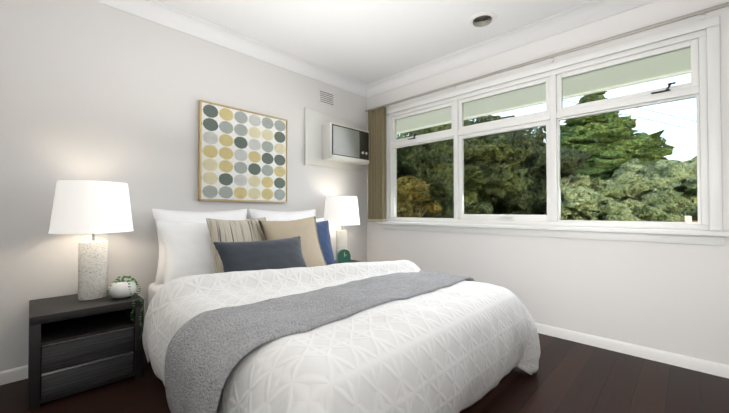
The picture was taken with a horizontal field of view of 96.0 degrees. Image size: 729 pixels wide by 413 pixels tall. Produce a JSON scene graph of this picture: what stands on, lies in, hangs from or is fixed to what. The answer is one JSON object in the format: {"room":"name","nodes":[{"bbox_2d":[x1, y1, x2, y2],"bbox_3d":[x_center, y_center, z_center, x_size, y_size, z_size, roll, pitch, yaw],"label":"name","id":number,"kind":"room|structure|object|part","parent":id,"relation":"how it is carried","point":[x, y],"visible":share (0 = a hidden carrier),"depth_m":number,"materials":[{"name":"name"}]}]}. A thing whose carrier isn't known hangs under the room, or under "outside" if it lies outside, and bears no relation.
{"room":"bedroom","nodes":[
{"label":"bedroom","id":0,"kind":"room"},
{"bbox_2d":[139,299,145,337],"bbox_3d":[-1.371,0.688,2.019,0.028,0.242,0.042,0,-1,-13],"label":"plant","id":1,"kind":"object","parent":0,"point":[140,299],"depth_m":2.01,"materials":[{"name":"plant"}]},
{"bbox_2d":[0,0,366,370],"bbox_3d":[-1.337,-0.231,2.921,0.160,2.600,4.070,-1,-1,44],"label":"wall","id":2,"kind":"structure","parent":0,"point":[91,90],"depth_m":2.35,"materials":[{"name":"paint"}]},
{"bbox_2d":[0,365,27,384],"bbox_3d":[-1.275,1.029,2.842,0.016,0.077,3.750,-1,-1,44],"label":"baseboard","id":3,"kind":"structure","parent":2,"relation":"attached to","point":[19,373],"depth_m":1.98,"materials":[{"name":"paint"}]},
{"bbox_2d":[93,0,370,97],"bbox_3d":[-1.243,-1.475,2.846,0.105,0.115,3.750,-1,-1,44],"label":"crown molding","id":4,"kind":"structure","parent":2,"relation":"attached to","point":[155,11],"depth_m":2.91,"materials":[{"name":"paint"}]},
{"bbox_2d":[198,100,287,202],"bbox_3d":[-1.086,-0.465,3.036,0.042,0.840,0.840,-1,-1,44],"label":"framed artwork","id":5,"kind":"object","parent":2,"relation":"attached to","point":[242,155],"visible":1,"depth_m":2.98,"materials":[{"name":"wood"},{"name":"canvas"}]},
{"bbox_2d":[318,89,334,106],"bbox_3d":[-0.432,-1.235,3.742,0.010,0.155,0.235,-1,-1,44],"label":"air vent","id":6,"kind":"object","parent":2,"relation":"in","point":[326,98],"visible":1,"depth_m":3.74,"materials":[{"name":"paint"}]},
{"bbox_2d":[304,107,368,170],"bbox_3d":[-0.277,-0.750,3.763,0.192,0.620,0.865,-1,-1,44],"label":"air conditioner","id":7,"kind":"object","parent":2,"relation":"attached to","point":[331,141],"visible":1,"depth_m":3.66,"materials":[{"name":"white plastic"}]},
{"bbox_2d":[0,333,728,412],"bbox_3d":[-0.010,1.101,1.607,3.870,0.100,4.070,-1,-1,44],"label":"floor","id":8,"kind":"structure","parent":0,"point":[568,376],"depth_m":1.87,"materials":[{"name":"brown wood"}]},
{"bbox_2d":[28,290,143,411],"bbox_3d":[-1.716,0.816,2.025,0.470,0.480,0.500,-1,-1,44],"label":"nightstand","id":9,"kind":"object","parent":8,"relation":"on","point":[76,345],"visible":0.88,"depth_m":1.88,"materials":[{"name":"black wood"}]},
{"bbox_2d":[48,180,133,299],"bbox_3d":[-1.706,0.212,2.066,0.412,0.725,0.412,-1,-1,44],"label":"lamp","id":10,"kind":"object","parent":9,"relation":"on","point":[93,208],"visible":1,"depth_m":1.97,"materials":[{"name":"fabric"},{"name":"terrazzo"}]},
{"bbox_2d":[108,276,140,319],"bbox_3d":[-1.504,0.564,2.048,0.167,0.248,0.231,0,-1,-28],"label":"plant pot","id":11,"kind":"object","parent":9,"relation":"on","point":[121,288],"depth_m":2.04,"materials":[{"name":"ceramic"}]},
{"bbox_2d":[142,208,540,412],"bbox_3d":[-0.308,0.550,2.206,2.244,1.076,1.938,-1,-1,44],"label":"bed","id":12,"kind":"object","parent":8,"relation":"on","point":[262,311],"visible":1,"depth_m":1.56,"materials":[{"name":"fabric"}]},
{"bbox_3d":[-0.365,0.675,2.266,2.030,0.230,1.510,-1,-1,44],"label":"mattress","id":13,"kind":"part","parent":12,"relation":"part of","materials":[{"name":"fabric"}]},
{"bbox_2d":[152,208,246,284],"bbox_3d":[-1.282,0.293,2.657,0.176,0.560,0.740,-14,-10,42],"label":"pillow","id":14,"kind":"object","parent":12,"relation":"on","point":[159,214],"depth_m":2.50,"materials":[{"name":"fabric"}]},
{"bbox_2d":[157,219,250,283],"bbox_3d":[-1.175,0.337,2.538,0.179,0.490,0.720,-27,-18,39],"label":"pillow","id":15,"kind":"object","parent":12,"relation":"on","point":[186,244],"depth_m":2.35,"materials":[{"name":"fabric"}]},
{"bbox_2d":[249,209,315,220],"bbox_3d":[-0.753,0.302,3.203,0.740,0.560,0.182,1,-11,-45],"label":"pillow","id":16,"kind":"object","parent":12,"relation":"on","point":[270,215],"depth_m":3.14,"materials":[{"name":"fabric"}]},
{"bbox_2d":[258,216,326,266],"bbox_3d":[-0.585,0.334,2.759,0.550,0.500,0.137,-3,-18,-43],"label":"cushion","id":17,"kind":"object","parent":12,"relation":"on","point":[304,230],"depth_m":2.76,"materials":[{"name":"fabric"}]},
{"bbox_2d":[266,218,323,221],"bbox_3d":[-0.632,0.345,3.098,0.720,0.490,0.185,1,-21,-44],"label":"pillow","id":18,"kind":"object","parent":12,"relation":"on","point":[267,219],"depth_m":3.15,"materials":[{"name":"fabric"}]},
{"bbox_2d":[164,270,475,412],"bbox_3d":[-0.010,0.758,1.912,0.536,0.561,1.938,-1,-1,44],"label":"throw","id":19,"kind":"object","parent":12,"relation":"on","point":[209,359],"depth_m":1.36,"materials":[{"name":"grey fabric"}]},
{"bbox_3d":[-0.218,0.850,3.574,0.450,0.464,0.470,-1,-1,44],"label":"nightstand","id":20,"kind":"object","parent":8,"relation":"on","visible":0},
{"bbox_2d":[324,196,359,262],"bbox_3d":[-0.254,0.254,3.638,0.412,0.725,0.412,-1,-1,44],"label":"lamp","id":21,"kind":"object","parent":20,"relation":"on","point":[341,210],"visible":0.77,"depth_m":3.49,"materials":[{"name":"fabric"},{"name":"terrazzo"}]},
{"bbox_2d":[337,249,350,262],"bbox_3d":[-0.202,0.526,3.380,0.170,0.172,0.110,0,-1,-18],"label":"clock","id":22,"kind":"object","parent":20,"relation":"on","point":[343,255],"visible":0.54,"depth_m":3.36,"materials":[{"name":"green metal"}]},
{"bbox_2d":[156,0,591,83],"bbox_3d":[-0.010,-1.609,1.644,3.870,0.120,4.070,-1,-1,44],"label":"ceiling","id":23,"kind":"structure","parent":0,"point":[366,41],"depth_m":2.78,"materials":[{"name":"paint"}]},
{"bbox_2d":[468,11,496,27],"bbox_3d":[0.967,-1.524,2.695,0.224,0.020,0.224,-1,-1,44],"label":"ceiling vent","id":24,"kind":"object","parent":23,"relation":"in","point":[481,19],"visible":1,"depth_m":2.68,"materials":[{"name":"metal"}]},
{"bbox_2d":[367,0,728,364],"bbox_3d":[1.413,-0.231,2.968,3.710,2.600,0.160,-1,-1,44],"label":"wall","id":25,"kind":"structure","parent":0,"point":[671,297],"depth_m":2.48,"materials":[{"name":"paint"}]},
{"bbox_2d":[369,0,657,95],"bbox_3d":[1.309,-1.474,2.901,3.420,0.115,0.105,-1,-1,44],"label":"crown molding","id":26,"kind":"structure","parent":25,"relation":"attached to","point":[594,10],"depth_m":2.90,"materials":[{"name":"paint"}]},
{"bbox_2d":[397,48,690,133],"bbox_3d":[1.567,-1.550,3.367,5.400,0.790,1.445,-1,-1,44],"label":"soffit","id":27,"kind":"structure","parent":25,"relation":"attached to","point":[608,77],"depth_m":3.25,"materials":[{"name":"paint"}]},
{"bbox_2d":[365,2,728,111],"bbox_3d":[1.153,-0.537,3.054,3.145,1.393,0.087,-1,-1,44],"label":"track rail","id":28,"kind":"object","parent":25,"relation":"attached to","point":[701,13],"visible":0.83,"depth_m":2.52,"materials":[{"name":"metal"}]},
{"bbox_2d":[368,106,385,221],"bbox_3d":[0.142,-0.502,3.997,0.290,1.381,0.057,-1,-1,44],"label":"curtain","id":29,"kind":"object","parent":28,"relation":"hanging from","point":[377,168],"visible":0.96,"depth_m":3.97,"materials":[{"name":"fabric"}]},
{"bbox_2d":[378,16,728,245],"bbox_3d":[1.248,-0.462,3.031,2.866,1.442,0.195,-1,-1,44],"label":"window frame","id":30,"kind":"structure","parent":25,"relation":"in","point":[701,39],"depth_m":2.59,"materials":[{"name":"paint"}]},
{"bbox_2d":[395,54,696,221],"bbox_3d":[1.277,-0.479,3.062,2.610,1.260,0.004,-1,-1,44],"label":"glass wall","id":31,"kind":"structure","parent":30,"relation":"in","point":[560,160],"depth_m":2.68,"materials":[{"name":"clear glass"}]},
{"bbox_2d":[651,82,675,93],"bbox_3d":[2.049,-0.812,2.250,0.125,0.050,0.021,-1,-1,44],"label":"stay","id":32,"kind":"object","parent":30,"relation":"attached to","point":[668,87],"depth_m":2.23,"materials":[{"name":"metal"}]},
{"bbox_2d":[535,323,728,378],"bbox_3d":[1.308,1.030,2.930,3.510,0.077,0.016,-1,-1,44],"label":"baseboard","id":33,"kind":"structure","parent":25,"relation":"attached to","point":[661,356],"depth_m":2.30,"materials":[{"name":"paint"}]},
{"bbox_2d":[501,174,642,220],"bbox_3d":[4.839,0.409,8.057,3.397,2.362,3.250,-1,-1,44],"label":"bush","id":34,"kind":"object","parent":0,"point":[595,200],"depth_m":7.17,"materials":[{"name":"green plant"}]},
{"bbox_2d":[601,155,697,221],"bbox_3d":[8.418,0.045,9.639,4.672,3.133,4.748,-1,-1,44],"label":"bush","id":35,"kind":"object","parent":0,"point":[655,188],"depth_m":8.52,"materials":[{"name":"green plant"}]},
{"bbox_3d":[11.140,1.823,21.285,70.000,0.100,60.000,-1,-1,44],"label":"ground","id":36,"kind":"structure","parent":0,"visible":0},
{"bbox_2d":[397,91,697,221],"bbox_3d":[6.111,-0.761,16.364,26.785,8.490,25.592,-1,-1,44],"label":"trees","id":37,"kind":"object","parent":36,"relation":"on","point":[430,171],"depth_m":7.49,"materials":[{"name":"green plant"}]}
]}

